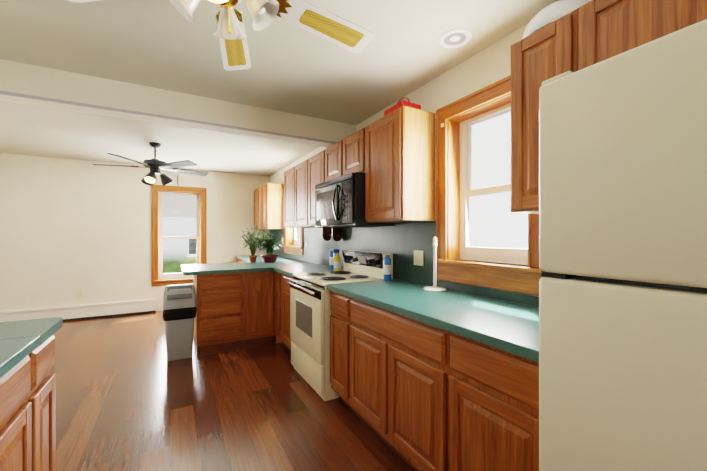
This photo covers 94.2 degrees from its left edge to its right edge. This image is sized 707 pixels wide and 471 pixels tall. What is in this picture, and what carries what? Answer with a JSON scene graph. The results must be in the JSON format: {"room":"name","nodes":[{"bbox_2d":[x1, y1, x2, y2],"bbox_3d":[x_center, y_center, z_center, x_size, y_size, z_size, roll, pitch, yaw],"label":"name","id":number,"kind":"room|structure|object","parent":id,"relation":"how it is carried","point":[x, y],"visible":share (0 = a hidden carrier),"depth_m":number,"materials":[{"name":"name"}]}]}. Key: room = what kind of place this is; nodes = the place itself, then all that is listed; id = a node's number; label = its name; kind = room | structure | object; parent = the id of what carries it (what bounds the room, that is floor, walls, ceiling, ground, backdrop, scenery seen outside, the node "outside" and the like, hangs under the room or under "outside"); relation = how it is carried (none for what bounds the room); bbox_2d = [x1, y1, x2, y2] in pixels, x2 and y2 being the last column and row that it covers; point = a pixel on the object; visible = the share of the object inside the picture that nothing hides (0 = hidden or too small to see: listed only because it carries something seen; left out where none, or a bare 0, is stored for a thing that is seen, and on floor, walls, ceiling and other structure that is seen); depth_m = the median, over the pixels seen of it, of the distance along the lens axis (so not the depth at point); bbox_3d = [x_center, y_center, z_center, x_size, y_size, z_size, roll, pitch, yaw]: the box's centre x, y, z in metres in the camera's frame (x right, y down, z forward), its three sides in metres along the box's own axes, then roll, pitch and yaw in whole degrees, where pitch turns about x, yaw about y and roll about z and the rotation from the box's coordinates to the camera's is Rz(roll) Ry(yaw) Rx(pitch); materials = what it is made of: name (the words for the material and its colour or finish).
{"room":"kitchen","nodes":[
{"label":"kitchen","id":0,"kind":"room"},
{"bbox_2d":[0,153,269,311],"bbox_3d":[-3.755,0.062,5.421,4.710,2.450,0.200,0,0,-29],"label":"wall","id":1,"kind":"structure","parent":0,"point":[69,228],"depth_m":5.11,"materials":[{"name":"paint"}]},
{"bbox_2d":[0,299,155,321],"bbox_3d":[-4.314,1.175,4.957,2.280,0.225,0.066,0,0,-29],"label":"baseboard heater","id":2,"kind":"object","parent":1,"relation":"attached to","point":[90,311],"visible":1,"depth_m":5.04,"materials":[{"name":"white metal"}]},
{"bbox_2d":[77,289,82,296],"bbox_3d":[-4.206,0.887,5.051,0.072,0.118,0.010,0,0,-29],"label":"electrical outlet plate","id":3,"kind":"object","parent":1,"relation":"attached to","point":[79,292],"visible":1,"depth_m":5.05,"materials":[{"name":"beige plastic"}]},
{"bbox_2d":[151,184,206,285],"bbox_3d":[-3.051,-0.001,5.772,0.844,1.710,0.230,0,0,-29],"label":"window","id":4,"kind":"structure","parent":1,"relation":"in","point":[200,194],"depth_m":5.74,"materials":[{"name":"brown wood"}]},
{"bbox_2d":[0,59,355,146],"bbox_3d":[-1.214,-1.045,2.853,2.760,0.230,0.156,0,0,-29],"label":"header beam","id":5,"kind":"structure","parent":0,"point":[27,84],"depth_m":2.59,"materials":[{"name":"paint"}]},
{"bbox_2d":[51,311,413,470],"bbox_3d":[-1.592,1.352,1.734,4.910,0.120,8.750,0,0,-29],"label":"floor","id":6,"kind":"structure","parent":0,"point":[129,397],"depth_m":2.39,"materials":[{"name":"laminate"}]},
{"bbox_2d":[0,355,31,470],"bbox_3d":[-1.245,0.857,0.697,0.590,0.872,0.920,0,0,-29],"label":"base cabinet","id":7,"kind":"object","parent":6,"relation":"on","point":[15,426],"visible":0.88,"depth_m":1.11,"materials":[{"name":"brown wood"}]},
{"bbox_2d":[26,335,55,470],"bbox_3d":[-1.539,0.856,1.226,0.590,0.872,0.288,0,0,-29],"label":"base cabinet","id":8,"kind":"object","parent":6,"relation":"on","point":[41,396],"visible":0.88,"depth_m":1.35,"materials":[{"name":"brown wood"}]},
{"bbox_2d":[163,284,196,360],"bbox_3d":[-1.853,0.907,3.502,0.316,0.764,0.286,0,0,-29],"label":"trash can","id":9,"kind":"object","parent":6,"relation":"on","point":[179,308],"visible":1,"depth_m":3.40,"materials":[{"name":"grey plastic"}]},
{"bbox_2d":[193,271,275,355],"bbox_3d":[-1.443,0.853,3.972,0.853,0.872,0.620,0,0,-29],"label":"base cabinet","id":10,"kind":"object","parent":6,"relation":"on","point":[235,311],"visible":0.96,"depth_m":3.68,"materials":[{"name":"brown wood"}]},
{"bbox_2d":[276,335,281,342],"bbox_3d":[-0.808,0.852,4.335,0.607,0.872,0.602,0,0,-29],"label":"base cabinet","id":11,"kind":"object","parent":6,"relation":"on","point":[278,340],"visible":0.07,"depth_m":3.94,"materials":[{"name":"brown wood"}]},
{"bbox_2d":[275,272,289,349],"bbox_3d":[-0.592,0.853,3.926,0.627,0.872,0.319,0,0,-29],"label":"base cabinet","id":12,"kind":"object","parent":6,"relation":"on","point":[279,289],"visible":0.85,"depth_m":3.76,"materials":[{"name":"brown wood"}]},
{"bbox_2d":[283,275,292,350],"bbox_3d":[-0.402,0.853,3.584,0.627,0.872,0.460,0,0,-29],"label":"base cabinet","id":13,"kind":"object","parent":6,"relation":"on","point":[286,313],"visible":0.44,"depth_m":3.51,"materials":[{"name":"brown wood"}]},
{"bbox_2d":[287,250,392,400],"bbox_3d":[-0.154,0.722,3.018,0.732,1.137,0.748,0,0,-29],"label":"range","id":14,"kind":"object","parent":6,"relation":"on","point":[310,310],"visible":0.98,"depth_m":2.82,"materials":[{"name":"beige metal"}]},
{"bbox_2d":[330,291,359,417],"bbox_3d":[0.161,0.855,2.571,0.627,0.872,0.324,0,0,-29],"label":"base cabinet","id":15,"kind":"object","parent":6,"relation":"on","point":[340,315],"visible":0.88,"depth_m":2.39,"materials":[{"name":"brown wood"}]},
{"bbox_2d":[350,298,448,470],"bbox_3d":[0.464,0.855,2.025,0.627,0.872,0.920,0,0,-29],"label":"base cabinet","id":16,"kind":"object","parent":6,"relation":"on","point":[399,382],"visible":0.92,"depth_m":1.75,"materials":[{"name":"brown wood"}]},
{"bbox_2d":[449,332,538,470],"bbox_3d":[0.803,0.856,1.413,0.627,0.872,0.475,0,0,-29],"label":"base cabinet","id":17,"kind":"object","parent":6,"relation":"on","point":[493,408],"visible":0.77,"depth_m":1.27,"materials":[{"name":"brown wood"}]},
{"bbox_2d":[539,19,706,470],"bbox_3d":[1.048,0.419,0.792,0.768,1.747,0.802,0,0,-29],"label":"fridge","id":18,"kind":"object","parent":6,"relation":"on","point":[623,261],"visible":1,"depth_m":0.78,"materials":[{"name":"beige metal"}]},
{"bbox_3d":[-0.382,0.859,-0.856,0.590,0.872,2.628,0,0,-29],"label":"base cabinet","id":19,"kind":"object","parent":6,"relation":"on","visible":0},
{"bbox_2d":[0,317,62,377],"bbox_3d":[-0.680,0.401,-0.307,0.617,0.038,3.891,0,0,-29],"label":"countertop","id":20,"kind":"structure","parent":19,"relation":"on","point":[20,340],"depth_m":1.25,"materials":[{"name":"laminate"}]},
{"bbox_3d":[-1.457,0.851,5.483,0.627,0.872,1.916,0,0,-29],"label":"base cabinet","id":21,"kind":"object","parent":6,"relation":"on","visible":0},
{"bbox_2d":[181,259,272,274],"bbox_3d":[-1.588,0.396,4.043,0.930,0.038,0.935,0,0,-29],"label":"countertop","id":22,"kind":"structure","parent":21,"relation":"on","point":[215,268],"depth_m":3.84,"materials":[{"name":"laminate"}]},
{"bbox_2d":[235,255,343,276],"bbox_3d":[-1.114,0.395,4.844,0.647,0.038,3.367,0,0,-29],"label":"countertop","id":23,"kind":"structure","parent":21,"relation":"on","point":[286,266],"depth_m":3.99,"materials":[{"name":"laminate"}]},
{"bbox_2d":[241,225,281,262],"bbox_3d":[-1.274,0.115,4.587,0.617,0.520,0.425,0,0,-29],"label":"potted plants","id":24,"kind":"object","parent":23,"relation":"on","point":[269,245],"visible":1,"depth_m":4.55,"materials":[{"name":"green plant"}]},
{"bbox_2d":[330,249,334,270],"bbox_3d":[-0.227,0.259,3.549,0.064,0.235,0.064,0,0,-29],"label":"spray can","id":25,"kind":"object","parent":23,"relation":"on","point":[331,261],"visible":0.73,"depth_m":3.52,"materials":[{"name":"blue metal"}]},
{"bbox_2d":[333,249,340,270],"bbox_3d":[-0.175,0.261,3.486,0.090,0.230,0.081,0,0,-29],"label":"spray bottle","id":26,"kind":"object","parent":23,"relation":"on","point":[337,262],"visible":0.96,"depth_m":3.46,"materials":[{"name":"yellow plastic"}]},
{"bbox_2d":[327,279,538,362],"bbox_3d":[0.491,0.398,1.953,0.647,0.038,1.731,0,0,-29],"label":"countertop","id":27,"kind":"structure","parent":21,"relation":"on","point":[511,327],"depth_m":1.66,"materials":[{"name":"laminate"}]},
{"bbox_2d":[383,255,390,280],"bbox_3d":[0.284,0.270,2.752,0.066,0.215,0.066,0,0,-29],"label":"spray can","id":28,"kind":"object","parent":27,"relation":"on","point":[387,268],"visible":1,"depth_m":2.73,"materials":[{"name":"blue metal"}]},
{"bbox_2d":[423,237,446,291],"bbox_3d":[0.569,0.192,2.292,0.160,0.372,0.160,0,0,-29],"label":"paper towel holder","id":29,"kind":"object","parent":27,"relation":"on","point":[435,287],"visible":0.98,"depth_m":2.28,"materials":[{"name":"white plastic"}]},
{"bbox_2d":[0,0,559,175],"bbox_3d":[-1.592,-1.218,1.731,4.910,0.120,8.750,0,0,-29],"label":"ceiling","id":30,"kind":"structure","parent":0,"point":[167,45],"depth_m":2.20,"materials":[{"name":"paint"}]},
{"bbox_2d":[93,142,208,187],"bbox_3d":[-2.524,-0.877,4.172,1.287,0.567,1.239,0,0,-29],"label":"ceiling fan","id":31,"kind":"object","parent":30,"relation":"hanging from","point":[155,165],"visible":1,"depth_m":4.06,"materials":[{"name":"black"}]},
{"bbox_2d":[68,0,373,70],"bbox_3d":[-0.419,-0.933,1.181,1.231,0.447,1.302,0,0,-29],"label":"kitchen ceiling fan","id":32,"kind":"object","parent":30,"relation":"hanging from","point":[230,33],"visible":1,"depth_m":1.35,"materials":[{"name":"white"}]},
{"bbox_2d":[273,159,284,161],"bbox_3d":[-1.157,-1.159,5.078,0.190,0.006,0.190,0,0,-29],"label":"recessed light","id":33,"kind":"object","parent":30,"relation":"in","point":[278,160],"visible":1,"depth_m":5.07,"materials":[{"name":"white plastic"}]},
{"bbox_2d":[438,29,471,47],"bbox_3d":[0.598,-1.155,1.932,0.190,0.006,0.190,0,0,-29],"label":"recessed light","id":34,"kind":"object","parent":30,"relation":"in","point":[457,38],"visible":1,"depth_m":1.93,"materials":[{"name":"white plastic"}]},
{"bbox_2d":[270,0,591,306],"bbox_3d":[0.467,0.065,2.876,0.200,2.450,8.750,0,0,-29],"label":"wall","id":35,"kind":"structure","parent":0,"point":[489,65],"depth_m":2.21,"materials":[{"name":"paint"}]},
{"bbox_2d":[254,183,283,229],"bbox_3d":[-1.557,-0.499,5.981,0.317,0.770,0.946,0,0,-29],"label":"upper cabinet","id":36,"kind":"object","parent":35,"relation":"attached to","point":[268,206],"visible":0.94,"depth_m":5.59,"materials":[{"name":"brown wood"}]},
{"bbox_2d":[284,168,291,227],"bbox_3d":[-0.720,-0.507,4.475,0.318,0.790,0.540,0,0,-29],"label":"upper cabinet","id":37,"kind":"object","parent":35,"relation":"attached to","point":[287,174],"depth_m":4.47,"materials":[{"name":"brown wood"}]},
{"bbox_2d":[282,227,303,255],"bbox_3d":[-0.891,-0.310,5.249,0.230,1.210,0.904,0,0,-29],"label":"window","id":38,"kind":"structure","parent":35,"relation":"in","point":[290,237],"depth_m":5.48,"materials":[{"name":"brown wood"}]},
{"bbox_2d":[292,161,314,227],"bbox_3d":[-0.509,-0.506,4.094,0.318,0.790,0.610,0,0,-29],"label":"upper cabinet","id":39,"kind":"object","parent":35,"relation":"attached to","point":[302,179],"depth_m":4.10,"materials":[{"name":"brown wood"}]},
{"bbox_2d":[304,150,324,225],"bbox_3d":[-0.298,-0.506,3.714,0.318,0.790,0.540,0,0,-29],"label":"upper cabinet","id":40,"kind":"object","parent":35,"relation":"attached to","point":[314,166],"depth_m":3.71,"materials":[{"name":"brown wood"}]},
{"bbox_2d":[325,127,364,181],"bbox_3d":[0.030,-0.713,3.124,0.317,0.375,0.800,0,0,-29],"label":"upper cabinet","id":41,"kind":"object","parent":35,"relation":"attached to","point":[345,156],"visible":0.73,"depth_m":2.98,"materials":[{"name":"brown wood"}]},
{"bbox_2d":[315,172,393,227],"bbox_3d":[-0.034,-0.299,3.089,0.461,0.434,0.786,0,0,-29],"label":"microwave","id":42,"kind":"object","parent":41,"relation":"attached to","point":[340,202],"visible":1,"depth_m":2.82,"materials":[{"name":"black"}]},
{"bbox_2d":[365,106,434,222],"bbox_3d":[0.345,-0.504,2.556,0.317,0.790,0.490,0,0,-29],"label":"upper cabinet","id":43,"kind":"object","parent":35,"relation":"attached to","point":[400,165],"visible":0.98,"depth_m":2.37,"materials":[{"name":"brown wood"}]},
{"bbox_2d":[384,97,420,115],"bbox_3d":[0.369,-0.973,2.494,0.180,0.144,0.240,0,0,-29],"label":"basket","id":44,"kind":"object","parent":43,"relation":"on","point":[399,104],"visible":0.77,"depth_m":2.41,"materials":[{"name":"red plastic"}]},
{"bbox_2d":[270,221,538,306],"bbox_3d":[-0.227,0.132,3.912,0.004,0.487,5.856,0,0,-29],"label":"backsplash","id":45,"kind":"structure","parent":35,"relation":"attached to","point":[402,241],"depth_m":2.79,"materials":[{"name":"laminate"}]},
{"bbox_2d":[322,227,341,240],"bbox_3d":[-0.249,-0.022,3.822,0.120,0.173,0.319,0,0,-29],"label":"oven mitts","id":46,"kind":"object","parent":45,"relation":"attached to","point":[335,234],"visible":0.92,"depth_m":3.73,"materials":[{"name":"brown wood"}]},
{"bbox_2d":[414,250,422,265],"bbox_3d":[0.508,0.176,2.572,0.010,0.118,0.115,0,0,-29],"label":"outlet","id":47,"kind":"object","parent":45,"relation":"attached to","point":[418,257],"visible":1,"depth_m":2.57,"materials":[{"name":"beige plastic"}]},
{"bbox_2d":[436,75,542,295],"bbox_3d":[0.869,-0.296,2.080,0.230,1.230,0.794,0,0,-29],"label":"window","id":48,"kind":"structure","parent":35,"relation":"in","point":[458,118],"depth_m":2.23,"materials":[{"name":"brown wood"}]},
{"bbox_2d":[510,9,577,213],"bbox_3d":[0.935,-0.503,1.494,0.317,0.790,0.290,0,0,-29],"label":"upper cabinet","id":49,"kind":"object","parent":35,"relation":"attached to","point":[541,55],"visible":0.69,"depth_m":1.45,"materials":[{"name":"brown wood"}]},
{"bbox_2d":[522,0,589,38],"bbox_3d":[0.941,-0.964,1.496,0.320,0.130,0.320,0,0,-29],"label":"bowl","id":50,"kind":"object","parent":49,"relation":"on","point":[549,14],"visible":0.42,"depth_m":1.39,"materials":[{"name":"white ceramic"}]},
{"bbox_2d":[578,0,706,70],"bbox_3d":[1.206,-0.695,1.005,0.317,0.405,0.823,0,0,-29],"label":"upper cabinet","id":51,"kind":"object","parent":35,"relation":"attached to","point":[607,29],"visible":0.4,"depth_m":1.15,"materials":[{"name":"brown wood"}]},
{"label":"outside","id":52,"kind":"structure","parent":0,"visible":0},
{"bbox_2d":[187,239,196,256],"bbox_3d":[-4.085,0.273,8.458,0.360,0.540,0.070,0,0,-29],"label":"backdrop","id":53,"kind":"structure","parent":52,"point":[191,252],"depth_m":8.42,"materials":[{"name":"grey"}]},
{"bbox_2d":[162,194,299,273],"bbox_3d":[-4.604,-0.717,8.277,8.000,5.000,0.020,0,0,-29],"label":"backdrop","id":54,"kind":"structure","parent":52,"point":[173,222],"depth_m":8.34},
{"bbox_2d":[469,112,527,248],"bbox_3d":[2.951,-0.963,5.426,0.020,5.500,11.000,0,0,-29],"label":"window glass","id":55,"kind":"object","parent":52,"point":[478,214],"depth_m":6.06,"materials":[{"name":"glass"}]}
]}

